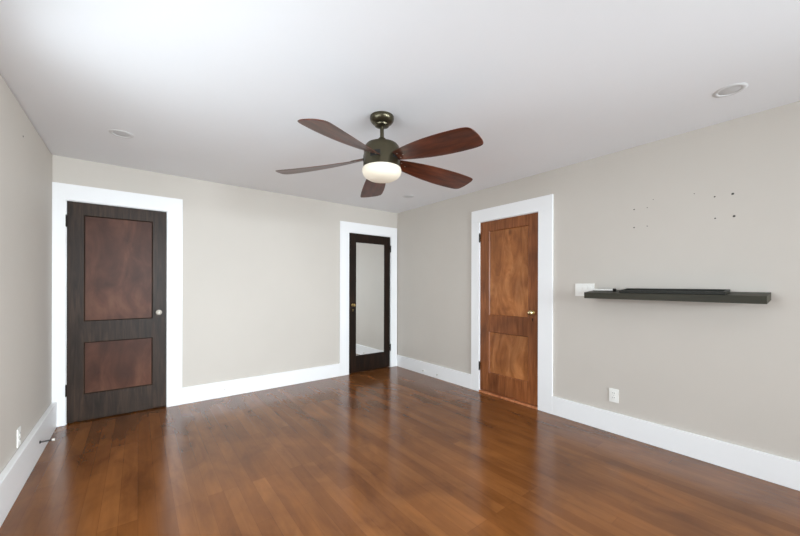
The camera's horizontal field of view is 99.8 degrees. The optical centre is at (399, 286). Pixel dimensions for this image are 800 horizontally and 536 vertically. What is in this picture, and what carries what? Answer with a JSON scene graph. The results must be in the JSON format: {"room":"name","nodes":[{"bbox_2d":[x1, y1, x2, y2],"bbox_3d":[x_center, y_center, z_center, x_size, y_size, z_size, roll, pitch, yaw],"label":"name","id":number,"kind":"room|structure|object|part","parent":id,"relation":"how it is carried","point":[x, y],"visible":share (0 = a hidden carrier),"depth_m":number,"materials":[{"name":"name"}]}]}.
{"room":"empty bedroom","nodes":[
{"label":"empty bedroom","id":0,"kind":"room"},
{"bbox_2d":[0,74,51,473],"bbox_3d":[-0.788,0.049,-0.065,0.150,2.418,7.664,0,0,-38],"label":"wall","id":1,"kind":"structure","parent":0,"point":[26,161],"depth_m":2.20,"materials":[{"name":"beige paint"}]},
{"bbox_2d":[17,426,20,447],"bbox_3d":[-2.417,0.954,2.139,0.009,0.116,0.074,0,0,-38],"label":"wall outlet","id":2,"kind":"object","parent":1,"relation":"attached to","point":[19,428],"visible":1,"depth_m":2.13,"materials":[{"name":"white plastic"}]},
{"bbox_2d":[0,402,56,526],"bbox_3d":[-0.773,1.145,0.062,0.034,0.226,7.441,0,0,-38],"label":"baseboard","id":3,"kind":"structure","parent":1,"relation":"attached to","point":[13,477],"depth_m":2.14,"materials":[{"name":"white paint"}]},
{"bbox_2d":[39,438,54,443],"bbox_3d":[-2.604,1.139,2.488,0.078,0.020,0.020,0,0,-38],"label":"door stop","id":4,"kind":"object","parent":1,"relation":"attached to","point":[53,439],"visible":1,"depth_m":2.49,"materials":[{"name":"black metal"}]},
{"bbox_2d":[52,155,396,386],"bbox_3d":[-1.630,0.044,4.259,4.258,2.423,0.200,0,0,-38],"label":"wall","id":5,"kind":"structure","parent":0,"point":[261,287],"depth_m":4.01,"materials":[{"name":"beige paint"}]},
{"bbox_2d":[65,201,165,422],"bbox_3d":[-2.722,0.233,3.268,0.752,2.016,0.098,0,0,-38],"label":"door","id":6,"kind":"structure","parent":5,"relation":"in","point":[116,256],"depth_m":3.26,"materials":[{"name":"brown wood"}]},
{"bbox_3d":[-2.739,0.761,3.295,0.517,0.487,0.009,0,0,-38],"label":"panel","id":7,"kind":"part","parent":6,"relation":"part of","materials":[{"name":"brown wood"}]},
{"bbox_3d":[-2.736,-0.168,3.295,0.517,0.988,0.009,0,0,-38],"label":"panel","id":8,"kind":"part","parent":6,"relation":"part of","materials":[{"name":"brown wood"}]},
{"bbox_3d":[-2.731,-0.168,3.288,0.516,0.987,0.015,0,0,-38],"label":"moulding","id":9,"kind":"part","parent":6,"relation":"part of","materials":[{"name":"brown wood"}]},
{"bbox_3d":[-2.733,0.761,3.288,0.516,0.486,0.015,0,0,-38],"label":"moulding","id":10,"kind":"part","parent":6,"relation":"part of","materials":[{"name":"brown wood"}]},
{"bbox_2d":[52,182,182,426],"bbox_3d":[-2.725,0.164,3.320,0.975,2.179,0.099,0,0,-38],"label":"door frame","id":11,"kind":"structure","parent":5,"relation":"attached to","point":[62,193],"depth_m":3.21,"materials":[{"name":"white paint"}]},
{"bbox_2d":[182,363,339,403],"bbox_3d":[-1.582,1.167,4.159,1.862,0.178,0.020,0,0,-38],"label":"baseboard","id":12,"kind":"structure","parent":5,"relation":"attached to","point":[190,394],"depth_m":4.03,"materials":[{"name":"white paint"}]},
{"bbox_2d":[339,221,396,375],"bbox_3d":[-0.473,0.169,5.068,1.001,2.179,0.099,0,0,-38],"label":"door frame","id":13,"kind":"structure","parent":5,"relation":"attached to","point":[346,228],"depth_m":4.80,"materials":[{"name":"white paint"}]},
{"bbox_2d":[349,233,390,372],"bbox_3d":[-0.432,0.239,5.045,0.739,2.016,0.098,0,0,-38],"label":"door","id":14,"kind":"structure","parent":5,"relation":"in","point":[369,255],"depth_m":5.05,"materials":[{"name":"brown wood"}]},
{"bbox_2d":[356,242,383,354],"bbox_3d":[-0.448,0.183,5.067,0.507,1.660,0.014,0,0,-38],"label":"mirror","id":15,"kind":"object","parent":14,"relation":"attached to","point":[369,255],"depth_m":5.05,"materials":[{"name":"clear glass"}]},
{"bbox_3d":[-0.443,0.183,5.061,0.506,1.659,0.010,0,0,-38],"label":"moulding","id":16,"kind":"part","parent":14,"relation":"part of","materials":[{"name":"brown wood"}]},
{"bbox_2d":[0,0,799,212],"bbox_3d":[0.606,-1.221,1.141,4.752,0.120,8.064,0,0,-38],"label":"ceiling","id":17,"kind":"structure","parent":0,"point":[218,91],"depth_m":1.88,"materials":[{"name":"white paint"}]},
{"bbox_2d":[108,129,133,137],"bbox_3d":[-2.132,-1.166,2.580,0.152,0.004,0.152,0,0,-38],"label":"recessed light","id":18,"kind":"object","parent":17,"relation":"in","point":[119,133],"visible":1,"depth_m":2.57,"materials":[{"name":"white"}]},
{"bbox_2d":[276,111,482,197],"bbox_3d":[-0.088,-0.943,2.306,1.435,0.439,1.433,0,0,-38],"label":"ceiling fan","id":19,"kind":"object","parent":17,"relation":"hanging from","point":[383,163],"visible":1,"depth_m":2.20,"materials":[{"name":"brown wood"}]},
{"bbox_3d":[-0.545,-0.839,2.365,0.647,0.091,0.200,0,0,8],"label":"blade","id":20,"kind":"part","parent":19,"relation":"part of","materials":[{"name":"brown wood"}]},
{"bbox_3d":[-0.302,-0.839,1.930,0.200,0.091,0.647,0,0,26],"label":"blade","id":21,"kind":"part","parent":19,"relation":"part of","materials":[{"name":"brown wood"}]},
{"bbox_3d":[-0.206,-0.838,2.730,0.200,0.091,0.647,0,0,-10],"label":"blade","id":22,"kind":"part","parent":19,"relation":"part of","materials":[{"name":"brown wood"}]},
{"bbox_3d":[-0.125,-0.768,2.314,0.268,0.088,0.268,0,0,-38],"label":"lamp shade","id":23,"kind":"part","parent":19,"relation":"part of","materials":[{"name":"beige glass"}]},
{"bbox_3d":[0.245,-0.837,2.521,0.647,0.091,0.200,0,0,-28],"label":"blade","id":24,"kind":"part","parent":19,"relation":"part of","materials":[{"name":"brown wood"}]},
{"bbox_3d":[0.186,-0.837,2.026,0.647,0.091,0.200,0,0,44],"label":"blade","id":25,"kind":"part","parent":19,"relation":"part of","materials":[{"name":"brown wood"}]},
{"bbox_2d":[402,195,413,197],"bbox_3d":[0.106,-1.160,4.357,0.152,0.004,0.152,0,0,-38],"label":"recessed light","id":26,"kind":"object","parent":17,"relation":"in","point":[404,196],"visible":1,"depth_m":4.34,"materials":[{"name":"grey"}]},
{"bbox_2d":[712,83,747,97],"bbox_3d":[1.948,-1.156,1.990,0.152,0.004,0.152,0,0,-38],"label":"recessed light","id":27,"kind":"object","parent":17,"relation":"in","point":[732,89],"visible":1,"depth_m":1.99,"materials":[{"name":"grey"}]},
{"bbox_2d":[0,366,799,535],"bbox_3d":[0.600,1.321,1.141,4.752,0.120,8.064,0,0,-38],"label":"floor","id":28,"kind":"structure","parent":0,"point":[384,451],"depth_m":2.24,"materials":[{"name":"brown wood"}]},
{"bbox_2d":[479,389,537,409],"bbox_3d":[1.214,1.252,3.780,0.104,0.022,0.748,0,0,-38],"label":"threshold","id":29,"kind":"object","parent":28,"relation":"on","point":[480,390],"visible":0.56,"depth_m":3.72,"materials":[{"name":"brown wood"}]},
{"bbox_2d":[397,101,799,461],"bbox_3d":[2.364,0.054,2.381,0.150,2.423,7.664,0,0,-38],"label":"wall","id":30,"kind":"structure","parent":0,"point":[726,372],"depth_m":2.62,"materials":[{"name":"beige paint"}]},
{"bbox_2d":[397,355,470,388],"bbox_3d":[0.413,1.172,4.753,0.020,0.178,1.526,0,0,-38],"label":"baseboard","id":31,"kind":"structure","parent":30,"relation":"attached to","point":[456,377],"depth_m":4.62,"materials":[{"name":"white paint"}]},
{"bbox_2d":[479,212,537,405],"bbox_3d":[1.181,0.234,3.760,0.098,1.998,0.756,0,0,-38],"label":"door","id":32,"kind":"structure","parent":30,"relation":"in","point":[508,363],"depth_m":3.73,"materials":[{"name":"orange wood"}]},
{"bbox_3d":[1.204,0.770,3.764,0.015,0.486,0.509,0,0,-38],"label":"moulding","id":33,"kind":"part","parent":32,"relation":"part of","materials":[{"name":"orange wood"}]},
{"bbox_3d":[1.214,-0.158,3.769,0.009,0.988,0.510,0,0,-38],"label":"panel","id":34,"kind":"part","parent":32,"relation":"part of","materials":[{"name":"orange wood"}]},
{"bbox_3d":[1.211,0.770,3.769,0.009,0.487,0.510,0,0,-38],"label":"panel","id":35,"kind":"part","parent":32,"relation":"part of","materials":[{"name":"orange wood"}]},
{"bbox_3d":[1.207,-0.158,3.764,0.015,0.987,0.509,0,0,-38],"label":"moulding","id":36,"kind":"part","parent":32,"relation":"part of","materials":[{"name":"orange wood"}]},
{"bbox_2d":[471,194,552,413],"bbox_3d":[1.229,0.174,3.769,0.099,2.179,1.027,0,0,-38],"label":"door frame","id":37,"kind":"structure","parent":30,"relation":"attached to","point":[543,205],"depth_m":3.44,"materials":[{"name":"white paint"}]},
{"bbox_2d":[575,284,593,295],"bbox_3d":[1.700,0.031,3.107,0.009,0.116,0.168,0,0,-38],"label":"light switch","id":38,"kind":"object","parent":30,"relation":"attached to","point":[580,289],"visible":0.77,"depth_m":3.12,"materials":[{"name":"white plastic"}]},
{"bbox_2d":[609,388,618,402],"bbox_3d":[1.847,0.943,2.914,0.009,0.116,0.074,0,0,-38],"label":"wall outlet","id":39,"kind":"object","parent":30,"relation":"attached to","point":[613,393],"visible":1,"depth_m":2.91,"materials":[{"name":"white plastic"}]},
{"bbox_2d":[552,396,799,490],"bbox_3d":[3.015,1.179,1.399,0.020,0.178,4.908,0,0,-38],"label":"baseboard","id":40,"kind":"structure","parent":30,"relation":"attached to","point":[779,470],"depth_m":2.50,"materials":[{"name":"white paint"}]},
{"bbox_2d":[584,290,770,303],"bbox_3d":[2.000,0.069,2.548,0.220,0.077,1.070,0,0,-38],"label":"floating shelf","id":41,"kind":"object","parent":30,"relation":"attached to","point":[731,297],"visible":0.88,"depth_m":2.34,"materials":[{"name":"grey wood"}]},
{"bbox_2d":[594,288,615,290],"bbox_3d":[1.752,0.028,2.882,0.024,0.024,0.165,0,0,-38],"label":"metal rod","id":42,"kind":"object","parent":41,"relation":"on","point":[613,289],"visible":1,"depth_m":2.87,"materials":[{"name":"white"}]},
{"bbox_3d":[1.746,0.029,2.890,0.017,0.017,0.145,-7,5,-38],"label":"rod","id":43,"kind":"part","parent":42,"relation":"part of","materials":[{"name":"white metal"}]},
{"bbox_2d":[619,288,729,294],"bbox_3d":[2.018,0.035,2.516,0.167,0.039,0.622,0,0,-38],"label":"soundbar","id":44,"kind":"object","parent":41,"relation":"on","point":[627,290],"visible":1,"depth_m":2.46,"materials":[{"name":"black plastic"}]}
]}

